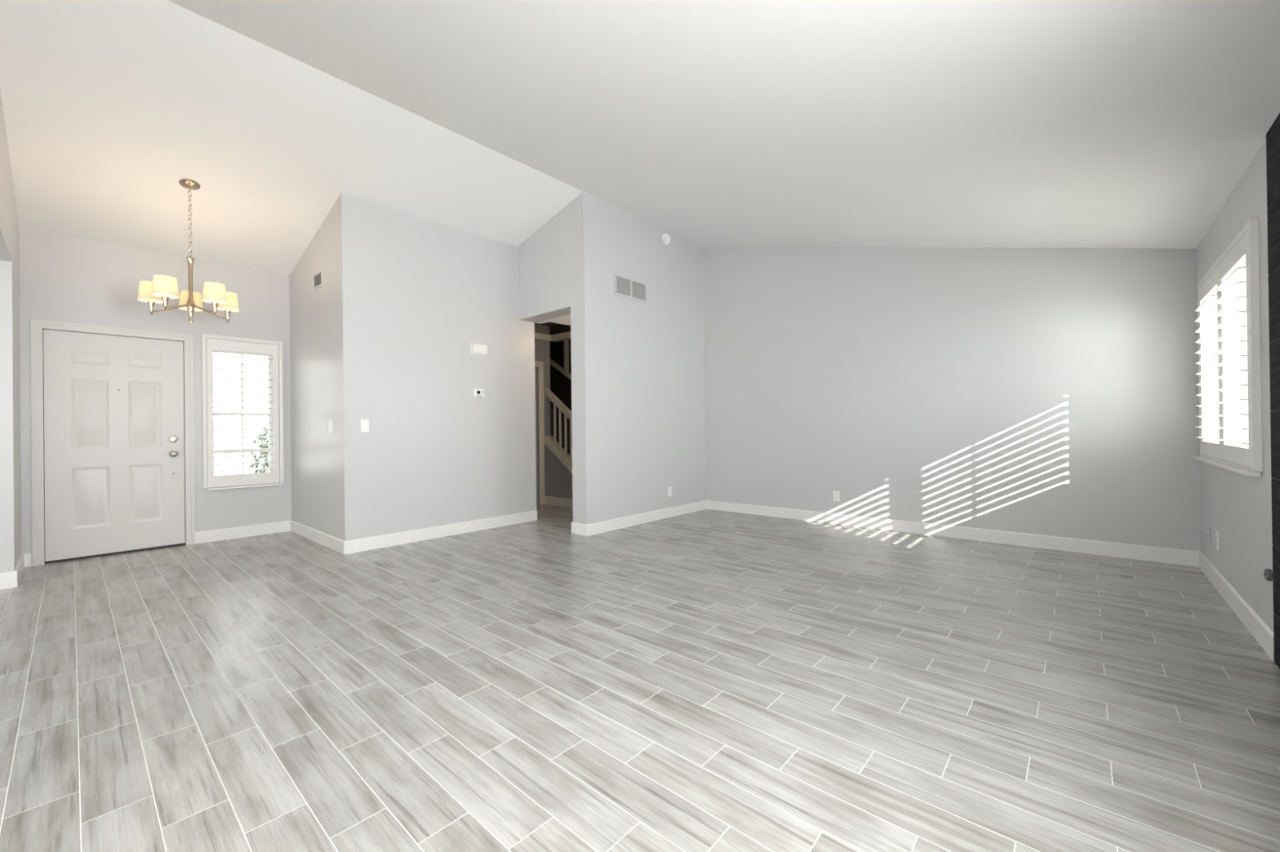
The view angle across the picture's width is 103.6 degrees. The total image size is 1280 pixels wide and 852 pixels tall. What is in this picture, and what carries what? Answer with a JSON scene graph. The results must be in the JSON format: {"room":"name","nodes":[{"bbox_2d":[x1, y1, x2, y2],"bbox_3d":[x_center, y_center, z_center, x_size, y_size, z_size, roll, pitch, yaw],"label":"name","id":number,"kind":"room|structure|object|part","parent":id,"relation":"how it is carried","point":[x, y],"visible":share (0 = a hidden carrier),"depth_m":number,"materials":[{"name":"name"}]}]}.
{"room":"empty living room","nodes":[
{"label":"empty living room","id":0,"kind":"room"},
{"bbox_2d":[0,88,21,573],"bbox_3d":[-2.509,-0.648,1.760,7.377,3.600,0.120,-1,0,42],"label":"wall","id":1,"kind":"structure","parent":0,"point":[10,348],"depth_m":3.68,"materials":[{"name":"grey paint"}]},
{"bbox_2d":[14,553,24,586],"bbox_3d":[-4.896,1.128,3.975,0.828,0.118,0.014,-1,0,42],"label":"baseboard","id":2,"kind":"structure","parent":1,"relation":"attached to","point":[20,567],"depth_m":3.96,"materials":[{"name":"white paint"}]},
{"bbox_2d":[18,226,291,565],"bbox_3d":[-4.633,-0.265,5.009,0.120,2.904,2.166,-1,0,42],"label":"wall","id":3,"kind":"structure","parent":0,"point":[64,278],"depth_m":4.88,"materials":[{"name":"grey paint"}]},
{"bbox_2d":[23,552,31,567],"bbox_3d":[-5.187,1.132,4.259,0.014,0.118,0.054,-1,0,42],"label":"baseboard","id":4,"kind":"structure","parent":3,"relation":"attached to","point":[28,556],"depth_m":4.26,"materials":[{"name":"white paint"}]},
{"bbox_2d":[30,319,195,566],"bbox_3d":[-4.831,0.139,4.674,0.019,2.098,1.042,-1,0,42],"label":"trim","id":5,"kind":"structure","parent":3,"relation":"attached to","point":[36,326],"depth_m":4.33,"materials":[{"name":"white paint"}]},
{"bbox_2d":[42,328,185,563],"bbox_3d":[-4.862,0.172,4.697,0.171,2.032,0.920,-1,0,42],"label":"door","id":6,"kind":"structure","parent":3,"relation":"in","point":[113,422],"depth_m":4.65,"materials":[{"name":"white paint"}]},
{"bbox_3d":[-4.574,0.274,4.943,0.068,0.066,0.066,-1,0,42],"label":"knob","id":7,"kind":"part","parent":6,"relation":"part of","materials":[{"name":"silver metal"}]},
{"bbox_2d":[195,520,290,543],"bbox_3d":[-4.204,1.124,5.370,0.014,0.118,0.830,-1,0,42],"label":"baseboard","id":8,"kind":"structure","parent":3,"relation":"attached to","point":[211,535],"depth_m":5.34,"materials":[{"name":"white paint"}]},
{"bbox_2d":[213,350,273,474],"bbox_3d":[-4.298,-0.126,5.438,0.040,1.380,0.557,-1,0,42],"label":"window","id":9,"kind":"structure","parent":3,"relation":"in","point":[269,383],"depth_m":5.56,"materials":[{"name":"white plastic"}]},
{"bbox_2d":[200,333,284,490],"bbox_3d":[-4.215,-0.139,5.365,0.089,1.591,0.684,-1,0,42],"label":"plantation shutter","id":10,"kind":"object","parent":9,"relation":"attached to","point":[210,343],"visible":1,"depth_m":5.32,"materials":[{"name":"white paint"}]},
{"bbox_3d":[-4.194,0.645,5.359,0.051,0.024,0.634,-1,0,42],"label":"sill","id":11,"kind":"part","parent":10,"relation":"part of","materials":[{"name":"white paint"}]},
{"bbox_2d":[213,352,268,475],"bbox_3d":[-8.572,-0.247,11.594,0.200,3.200,26.000,-1,0,42],"label":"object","id":12,"kind":"structure","parent":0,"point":[215,358],"depth_m":11.10,"materials":[{"name":"grey paint"}]},
{"bbox_2d":[288,200,340,539],"bbox_3d":[-3.330,-0.473,5.220,1.556,3.291,0.120,-1,0,42],"label":"wall","id":13,"kind":"structure","parent":0,"point":[313,315],"depth_m":5.09,"materials":[{"name":"grey paint"}]},
{"bbox_2d":[290,520,344,554],"bbox_3d":[-3.311,1.113,5.125,1.676,0.118,0.014,-1,0,42],"label":"baseboard","id":14,"kind":"structure","parent":13,"relation":"attached to","point":[333,543],"depth_m":5.02,"materials":[{"name":"white paint"}]},
{"bbox_2d":[312,269,323,291],"bbox_3d":[-3.214,-1.455,5.023,0.290,0.160,0.010,-1,0,42],"label":"air vent","id":15,"kind":"object","parent":13,"relation":"in","point":[317,277],"visible":1,"depth_m":5.02,"materials":[{"name":"white metal"}]},
{"bbox_2d":[328,420,333,433],"bbox_3d":[-2.950,0.007,4.800,0.118,0.119,0.010,-1,0,42],"label":"light switch","id":16,"kind":"object","parent":13,"relation":"attached to","point":[330,422],"visible":1,"depth_m":4.79,"materials":[{"name":"white plastic"}]},
{"bbox_2d":[337,192,536,541],"bbox_3d":[-2.037,-0.495,5.417,0.120,3.306,2.129,-1,0,42],"label":"wall","id":17,"kind":"structure","parent":0,"point":[415,292],"depth_m":5.17,"materials":[{"name":"grey paint"}]},
{"bbox_2d":[360,419,368,431],"bbox_3d":[-2.571,-0.003,4.707,0.010,0.119,0.073,-1,0,42],"label":"light switch","id":18,"kind":"object","parent":17,"relation":"attached to","point":[364,423],"visible":1,"depth_m":4.70,"materials":[{"name":"white plastic"}]},
{"bbox_2d":[343,510,537,554],"bbox_3d":[-1.973,1.098,5.362,0.014,0.118,2.143,-1,0,42],"label":"baseboard","id":19,"kind":"structure","parent":17,"relation":"attached to","point":[352,546],"depth_m":5.18,"materials":[{"name":"white paint"}]},
{"bbox_2d":[471,343,487,355],"bbox_3d":[-1.781,-0.851,5.589,0.042,0.115,0.188,-1,0,42],"label":"door chime","id":20,"kind":"object","parent":17,"relation":"attached to","point":[479,349],"visible":1,"depth_m":5.57,"materials":[{"name":"white plastic"}]},
{"bbox_2d":[473,388,484,397],"bbox_3d":[-1.785,-0.365,5.588,0.026,0.093,0.126,-1,0,42],"label":"thermostat","id":21,"kind":"object","parent":17,"relation":"attached to","point":[477,393],"visible":1,"depth_m":5.57,"materials":[{"name":"white plastic"}]},
{"bbox_2d":[534,324,551,504],"bbox_3d":[-1.734,-0.170,7.259,0.120,2.660,1.027,-1,0,42],"label":"wall","id":22,"kind":"structure","parent":0,"point":[542,348],"depth_m":7.53,"materials":[{"name":"grey paint"}]},
{"bbox_2d":[534,367,538,504],"bbox_3d":[-1.780,0.146,7.210,0.090,2.030,0.715,-1,0,42],"label":"door","id":23,"kind":"structure","parent":22,"relation":"in","point":[535,368],"depth_m":7.43,"materials":[{"name":"grey paint"}]},
{"bbox_2d":[534,360,545,504],"bbox_3d":[-1.722,0.104,7.159,0.024,2.112,0.877,-1,0,42],"label":"trim","id":24,"kind":"structure","parent":22,"relation":"attached to","point":[540,365],"depth_m":7.45,"materials":[{"name":"beige paint"}]},
{"bbox_2d":[517,204,570,322],"bbox_3d":[-1.025,-1.840,5.780,0.942,1.136,0.230,-1,0,42],"label":"wall header","id":25,"kind":"structure","parent":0,"point":[544,257],"depth_m":5.66,"materials":[{"name":"grey paint"}]},
{"bbox_2d":[534,322,570,342],"bbox_3d":[-1.174,-1.546,7.380,3.292,0.080,1.965,-1,0,42],"label":"ceiling","id":26,"kind":"structure","parent":0,"point":[554,328],"depth_m":7.71,"materials":[{"name":"grey paint"}]},
{"bbox_2d":[544,339,573,499],"bbox_3d":[-0.866,-0.178,7.797,3.412,2.660,1.186,-1,0,42],"label":"wall","id":27,"kind":"structure","parent":0,"point":[557,478],"depth_m":7.49,"materials":[{"name":"grey paint"}]},
{"bbox_2d":[543,388,572,473],"bbox_3d":[-0.879,0.288,7.100,1.356,1.723,0.164,-1,0,42],"label":"stair railing","id":28,"kind":"object","parent":27,"relation":"on","point":[551,442],"visible":0.33,"depth_m":7.31,"materials":[{"name":"beige paint"}]},
{"bbox_3d":[-0.909,-0.069,7.111,1.306,1.008,0.076,-1,0,42],"label":"handrail","id":29,"kind":"part","parent":28,"relation":"part of","materials":[{"name":"beige paint"}]},
{"bbox_2d":[550,400,569,454],"bbox_3d":[-1.063,0.354,7.959,2.650,1.602,0.911,-1,0,42],"label":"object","id":30,"kind":"structure","parent":28,"relation":"part of","point":[551,402],"depth_m":8.04,"materials":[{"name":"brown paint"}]},
{"bbox_2d":[545,496,573,507],"bbox_3d":[-0.927,1.091,7.058,1.328,0.118,0.014,-1,0,42],"label":"baseboard","id":31,"kind":"structure","parent":27,"relation":"attached to","point":[562,502],"depth_m":7.25,"materials":[{"name":"beige paint"}]},
{"bbox_2d":[550,339,571,380],"bbox_3d":[-0.722,-0.509,7.875,3.270,2.000,0.060,-1,0,42],"label":"railing","id":32,"kind":"object","parent":27,"relation":"attached to","point":[565,371],"visible":0.32,"depth_m":8.29,"materials":[{"name":"beige paint"}]},
{"bbox_3d":[-0.722,-0.495,7.875,3.270,1.971,0.050,-1,0,42],"label":"handrail","id":33,"kind":"part","parent":32,"relation":"part of","materials":[{"name":"beige paint"}]},
{"bbox_3d":[-1.215,-1.183,8.306,0.055,0.640,0.060,-1,0,42],"label":"newel post","id":34,"kind":"part","parent":32,"relation":"part of","materials":[{"name":"beige paint"}]},
{"bbox_2d":[568,191,706,524],"bbox_3d":[0.075,-0.659,6.126,0.221,3.590,2.195,-1,0,42],"label":"wall","id":35,"kind":"structure","parent":0,"point":[638,382],"depth_m":5.79,"materials":[{"name":"grey paint"}]},
{"bbox_2d":[571,522,586,536],"bbox_3d":[-0.642,1.083,5.299,0.235,0.118,0.014,-1,0,42],"label":"baseboard","id":36,"kind":"structure","parent":35,"relation":"attached to","point":[576,528],"depth_m":5.29,"materials":[{"name":"white paint"}]},
{"bbox_2d":[613,273,647,302],"bbox_3d":[-0.102,-1.571,5.766,0.012,0.232,0.540,-1,0,42],"label":"air vent","id":37,"kind":"object","parent":35,"relation":"in","point":[624,286],"visible":1,"depth_m":5.75,"materials":[{"name":"white metal"}]},
{"bbox_2d":[662,233,671,244],"bbox_3d":[0.334,-2.319,6.239,0.052,0.136,0.136,-1,0,42],"label":"smoke detector","id":38,"kind":"object","parent":35,"relation":"attached to","point":[666,239],"visible":1,"depth_m":6.21,"materials":[{"name":"white plastic"}]},
{"bbox_2d":[667,486,671,497],"bbox_3d":[0.370,0.817,6.262,0.009,0.117,0.073,-1,0,42],"label":"wall outlet","id":39,"kind":"object","parent":35,"relation":"attached to","point":[669,489],"visible":1,"depth_m":6.26,"materials":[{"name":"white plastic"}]},
{"bbox_2d":[0,504,1279,851],"bbox_3d":[-2.509,1.217,3.331,9.801,0.120,10.250,-1,0,42],"label":"floor","id":40,"kind":"structure","parent":0,"point":[705,680],"depth_m":2.09,"materials":[{"name":"grey tile"}]},
{"bbox_2d":[0,0,1279,325],"bbox_3d":[-0.477,-1.927,4.052,7.647,1.316,6.260,-1,0,42],"label":"ceiling","id":41,"kind":"structure","parent":0,"point":[760,123],"depth_m":3.19,"materials":[{"name":"white paint"}]},
{"bbox_2d":[137,178,239,323],"bbox_3d":[-3.719,-1.431,4.177,0.626,1.168,0.631,-1,0,42],"label":"chandelier","id":42,"kind":"object","parent":41,"relation":"hanging from","point":[162,288],"visible":1,"depth_m":4.10,"materials":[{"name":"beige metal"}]},
{"bbox_3d":[-3.939,-1.078,4.060,0.159,0.144,0.159,-1,0,42],"label":"lamp shade","id":43,"kind":"part","parent":42,"relation":"part of","materials":[{"name":"beige fabric"}]},
{"bbox_3d":[-3.686,-1.082,3.910,0.159,0.144,0.159,-1,0,42],"label":"lamp shade","id":44,"kind":"part","parent":42,"relation":"part of","materials":[{"name":"beige fabric"}]},
{"bbox_3d":[-3.831,-0.959,4.106,0.235,0.083,0.012,-1,0,-23],"label":"arm","id":45,"kind":"part","parent":42,"relation":"part of","materials":[{"name":"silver metal"}]},
{"bbox_3d":[-3.696,-0.961,4.026,0.012,0.083,0.235,-1,0,-5],"label":"arm","id":46,"kind":"part","parent":42,"relation":"part of","materials":[{"name":"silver metal"}]},
{"bbox_3d":[-3.717,-1.690,4.161,0.021,0.588,0.021,-1,0,-32],"label":"chain","id":47,"kind":"part","parent":42,"relation":"part of","materials":[{"name":"silver metal"}]},
{"bbox_3d":[-3.717,-1.690,4.161,0.011,0.577,0.011,-1,0,42],"label":"cord","id":48,"kind":"part","parent":42,"relation":"part of","materials":[{"name":"silver metal"}]},
{"bbox_3d":[-3.711,-1.127,4.160,0.062,0.560,0.062,-1,0,42],"label":"stem","id":49,"kind":"part","parent":42,"relation":"part of","materials":[{"name":"silver metal"}]},
{"bbox_3d":[-3.876,-1.078,4.347,0.159,0.144,0.159,-1,0,42],"label":"lamp shade","id":50,"kind":"part","parent":42,"relation":"part of","materials":[{"name":"beige fabric"}]},
{"bbox_3d":[-3.578,-0.962,4.130,0.235,0.083,0.012,-1,0,13],"label":"arm","id":51,"kind":"part","parent":42,"relation":"part of","materials":[{"name":"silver metal"}]},
{"bbox_3d":[-3.641,-0.961,4.274,0.012,0.083,0.235,-1,0,31],"label":"arm","id":52,"kind":"part","parent":42,"relation":"part of","materials":[{"name":"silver metal"}]},
{"bbox_3d":[-3.466,-1.084,4.105,0.159,0.144,0.159,-1,0,42],"label":"lamp shade","id":53,"kind":"part","parent":42,"relation":"part of","materials":[{"name":"beige fabric"}]},
{"bbox_3d":[-3.583,-1.081,4.375,0.159,0.144,0.159,-1,0,42],"label":"lamp shade","id":54,"kind":"part","parent":42,"relation":"part of","materials":[{"name":"beige fabric"}]},
{"bbox_2d":[586,500,706,536],"bbox_3d":[0.178,1.075,6.038,0.014,0.118,2.209,-1,0,42],"label":"baseboard","id":55,"kind":"structure","parent":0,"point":[596,528],"depth_m":5.86,"materials":[{"name":"white paint"}]},
{"bbox_2d":[703,246,1200,551],"bbox_3d":[2.597,-0.701,5.439,4.909,3.610,0.120,-1,0,42],"label":"wall","id":56,"kind":"structure","parent":0,"point":[1052,392],"depth_m":4.88,"materials":[{"name":"grey paint"}]},
{"bbox_2d":[832,490,839,502],"bbox_3d":[2.221,0.794,5.696,0.075,0.117,0.009,-1,0,42],"label":"wall outlet","id":57,"kind":"object","parent":56,"relation":"attached to","point":[836,494],"visible":1,"depth_m":5.69,"materials":[{"name":"white plastic"}]},
{"bbox_2d":[706,500,1199,567],"bbox_3d":[2.599,1.045,5.360,4.538,0.118,0.014,-1,0,42],"label":"baseboard","id":58,"kind":"structure","parent":56,"relation":"attached to","point":[1158,554],"depth_m":4.75,"materials":[{"name":"white paint"}]},
{"bbox_2d":[1196,140,1273,631],"bbox_3d":[1.085,-0.121,0.132,0.150,2.452,9.838,-1,0,42],"label":"wall","id":59,"kind":"structure","parent":0,"point":[1234,505],"depth_m":2.77,"materials":[{"name":"grey paint"}]},
{"bbox_2d":[1206,525,1210,544],"bbox_3d":[4.044,0.775,3.584,0.014,0.117,0.075,-1,0,42],"label":"cable jack","id":60,"kind":"object","parent":59,"relation":"attached to","point":[1208,534],"visible":1,"depth_m":3.58,"materials":[{"name":"grey paint"}]},
{"bbox_2d":[1216,531,1220,551],"bbox_3d":[3.830,0.762,3.339,0.009,0.120,0.080,-1,0,42],"label":"wall outlet","id":61,"kind":"object","parent":59,"relation":"attached to","point":[1217,532],"visible":1,"depth_m":3.32,"materials":[{"name":"white plastic"}]},
{"bbox_2d":[1194,217,1262,476],"bbox_3d":[3.583,-0.392,3.086,0.100,1.279,1.585,-1,0,42],"label":"plantation shutter","id":62,"kind":"object","parent":59,"relation":"attached to","point":[1237,287],"visible":0.98,"depth_m":2.84,"materials":[{"name":"white paint"}]},
{"bbox_3d":[3.822,-0.394,3.365,0.027,1.202,0.745,-1,0,42],"label":"shutter panel","id":63,"kind":"part","parent":62,"relation":"part of","materials":[{"name":"white paint"}]},
{"bbox_3d":[3.580,0.237,3.100,0.054,0.022,1.575,-1,0,42],"label":"sill","id":64,"kind":"part","parent":62,"relation":"part of","materials":[{"name":"white paint"}]},
{"bbox_3d":[3.323,-0.390,2.801,0.027,1.202,0.748,-1,0,42],"label":"shutter panel","id":65,"kind":"part","parent":62,"relation":"part of","materials":[{"name":"white paint"}]},
{"bbox_2d":[1198,551,1274,661],"bbox_3d":[3.619,1.026,3.099,0.014,0.118,2.048,-1,0,42],"label":"baseboard","id":66,"kind":"structure","parent":59,"relation":"attached to","point":[1260,630],"depth_m":2.81,"materials":[{"name":"white paint"}]},
{"bbox_2d":[1228,316,1248,448],"bbox_3d":[3.664,-0.406,3.004,0.040,1.120,1.420,-1,0,42],"label":"window","id":67,"kind":"structure","parent":59,"relation":"in","point":[1232,382],"depth_m":3.50,"materials":[{"name":"white plastic"}]},
{"bbox_2d":[1263,568,1272,581],"bbox_3d":[2.983,0.706,2.393,0.022,0.056,0.056,-1,0,42],"label":"valve","id":68,"kind":"object","parent":59,"relation":"attached to","point":[1268,573],"visible":0.99,"depth_m":2.38,"materials":[{"name":"silver metal"}]},
{"bbox_2d":[1266,112,1279,668],"bbox_3d":[2.266,-0.126,1.588,0.010,2.444,1.982,-1,0,42],"label":"fireplace surround","id":69,"kind":"object","parent":59,"relation":"attached to","point":[1273,135],"visible":1,"depth_m":2.27,"materials":[{"name":"grey tile"}]},
{"bbox_3d":[-5.954,-0.001,2.264,0.120,2.389,3.698,-1,0,42],"label":"wall","id":70,"kind":"structure","parent":0,"visible":0},
{"bbox_2d":[0,570,17,589],"bbox_3d":[-5.846,1.133,2.266,0.014,0.118,3.832,-1,0,42],"label":"baseboard","id":71,"kind":"structure","parent":70,"relation":"attached to","point":[7,580],"depth_m":3.67,"materials":[{"name":"white paint"}]},
{"label":"outside","id":72,"kind":"structure","parent":0,"visible":0},
{"bbox_3d":[-11.794,1.460,14.457,23.144,0.120,34.000,-1,0,42],"label":"ground","id":73,"kind":"structure","parent":72,"visible":0},
{"bbox_2d":[247,425,268,473],"bbox_3d":[-5.619,0.600,7.965,0.961,1.422,0.961,-1,0,42],"label":"shrub","id":74,"kind":"object","parent":73,"relation":"on","point":[260,439],"visible":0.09,"depth_m":7.71,"materials":[{"name":"green plant"}]},
{"bbox_3d":[-1.786,-0.171,6.538,0.998,2.660,0.120,-1,0,42],"label":"wall","id":75,"kind":"structure","parent":0,"visible":0},
{"bbox_2d":[534,331,570,342],"bbox_3d":[-0.937,-1.333,6.625,1.940,0.085,1.147,-1,0,42],"label":"trim","id":76,"kind":"structure","parent":75,"relation":"attached to","point":[566,335],"depth_m":7.46,"materials":[{"name":"beige paint"}]}
]}

